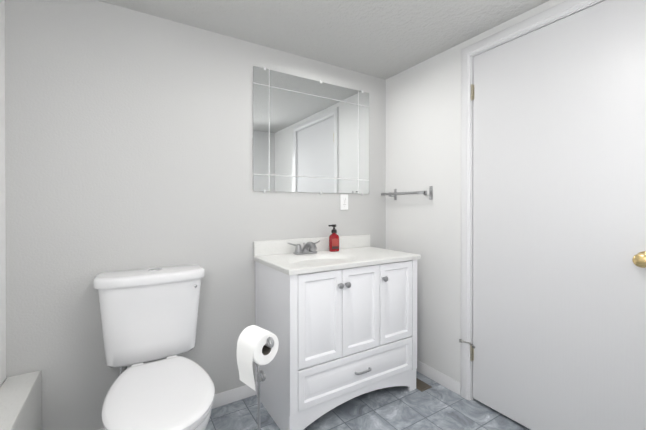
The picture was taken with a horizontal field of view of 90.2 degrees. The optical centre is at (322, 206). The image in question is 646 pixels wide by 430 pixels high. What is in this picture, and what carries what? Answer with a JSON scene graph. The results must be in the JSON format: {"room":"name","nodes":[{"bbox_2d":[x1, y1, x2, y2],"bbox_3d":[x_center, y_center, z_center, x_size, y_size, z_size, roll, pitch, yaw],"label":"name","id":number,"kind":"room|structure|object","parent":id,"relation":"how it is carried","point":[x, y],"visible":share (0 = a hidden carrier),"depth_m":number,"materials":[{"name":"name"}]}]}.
{"room":"bathroom","nodes":[
{"label":"bathroom","id":0,"kind":"room"},
{"bbox_2d":[0,0,5,386],"bbox_3d":[-0.818,0.082,0.382,0.100,2.190,2.360,0,0,-32],"label":"wall","id":1,"kind":"structure","parent":0,"point":[2,223],"depth_m":1.38,"materials":[{"name":"white paint"}]},
{"bbox_2d":[5,0,385,429],"bbox_3d":[-0.472,0.075,2.041,2.430,2.190,0.100,0,0,-32],"label":"wall","id":2,"kind":"structure","parent":0,"point":[128,139],"depth_m":1.65,"materials":[{"name":"grey paint"}]},
{"bbox_2d":[98,385,255,429],"bbox_3d":[-0.855,1.135,1.740,1.015,0.072,0.013,0,0,-32],"label":"baseboard","id":3,"kind":"structure","parent":2,"relation":"attached to","point":[247,391],"depth_m":1.93,"materials":[{"name":"white wood"}]},
{"bbox_2d":[253,66,368,194],"bbox_3d":[-0.039,-0.488,2.238,0.925,0.799,0.010,0,0,-32],"label":"mirror","id":4,"kind":"object","parent":2,"relation":"attached to","point":[309,135],"visible":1,"depth_m":2.20,"materials":[{"name":"clear glass"}]},
{"bbox_2d":[340,194,347,209],"bbox_3d":[0.157,-0.035,2.363,0.070,0.114,0.008,0,0,-32],"label":"electrical outlet","id":5,"kind":"object","parent":2,"relation":"attached to","point":[343,201],"visible":1,"depth_m":2.36,"materials":[{"name":"white plastic"}]},
{"bbox_2d":[98,0,548,79],"bbox_3d":[0.148,-1.066,1.032,2.430,0.100,2.460,0,0,-32],"label":"ceiling","id":6,"kind":"structure","parent":0,"point":[385,39],"depth_m":1.78,"materials":[{"name":"grey paint"}]},
{"bbox_2d":[205,371,529,429],"bbox_3d":[0.148,1.224,1.041,2.430,0.100,2.460,0,0,-32],"label":"floor","id":7,"kind":"structure","parent":0,"point":[427,403],"depth_m":1.81,"materials":[{"name":"tile"}]},
{"bbox_2d":[0,371,41,429],"bbox_3d":[-0.749,0.964,0.487,0.117,0.425,2.254,0,0,-32],"label":"tub ledge","id":8,"kind":"object","parent":7,"relation":"on","point":[21,402],"visible":1,"depth_m":1.30,"materials":[{"name":"ceramic"}]},
{"bbox_2d":[93,264,214,429],"bbox_3d":[-0.700,0.744,1.366,0.484,0.859,0.805,0,0,-32],"label":"toilet","id":9,"kind":"object","parent":7,"relation":"on","point":[149,317],"visible":1,"depth_m":1.46,"materials":[{"name":"white ceramic"}]},
{"bbox_2d":[236,325,278,429],"bbox_3d":[-0.233,0.802,1.142,0.170,0.744,0.204,0,0,-32],"label":"toilet paper stand","id":10,"kind":"object","parent":7,"relation":"on","point":[257,346],"visible":1,"depth_m":1.10,"materials":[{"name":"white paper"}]},
{"bbox_2d":[253,234,420,429],"bbox_3d":[0.100,0.692,2.022,0.928,0.957,0.531,0,0,-32],"label":"bathroom vanity","id":11,"kind":"object","parent":7,"relation":"on","point":[341,324],"visible":1,"depth_m":1.80,"materials":[{"name":"white wood"}]},
{"bbox_2d":[328,224,338,251],"bbox_3d":[0.075,0.211,2.207,0.076,0.184,0.051,0,0,-32],"label":"soap bottle","id":12,"kind":"object","parent":11,"relation":"on","point":[333,241],"visible":1,"depth_m":2.19,"materials":[{"name":"red plastic"}]},
{"bbox_2d":[386,0,565,382],"bbox_3d":[1.139,0.077,1.648,0.100,2.190,2.260,0,0,-32],"label":"wall","id":13,"kind":"structure","parent":0,"point":[423,125],"depth_m":2.19,"materials":[{"name":"white paint"}]},
{"bbox_2d":[381,186,432,199],"bbox_3d":[0.601,-0.097,2.358,0.066,0.095,0.445,0,0,-32],"label":"towel rail","id":14,"kind":"object","parent":13,"relation":"attached to","point":[396,193],"visible":1,"depth_m":2.27,"materials":[{"name":"silver metal"}]},
{"bbox_2d":[416,360,460,394],"bbox_3d":[0.677,1.133,2.292,0.013,0.072,0.687,0,0,-32],"label":"baseboard","id":15,"kind":"structure","parent":13,"relation":"attached to","point":[455,386],"depth_m":2.13,"materials":[{"name":"white wood"}]},
{"bbox_2d":[461,0,604,400],"bbox_3d":[1.151,0.099,1.613,0.118,2.145,0.957,0,0,-32],"label":"door frame","id":16,"kind":"structure","parent":13,"relation":"attached to","point":[564,8],"depth_m":1.94,"materials":[{"name":"white wood"}]},
{"bbox_2d":[459,0,645,429],"bbox_3d":[1.085,0.126,1.613,0.105,2.058,0.886,0,0,-32],"label":"door","id":17,"kind":"structure","parent":13,"relation":"in","point":[559,224],"depth_m":1.54,"materials":[{"name":"white paint"}]}
]}

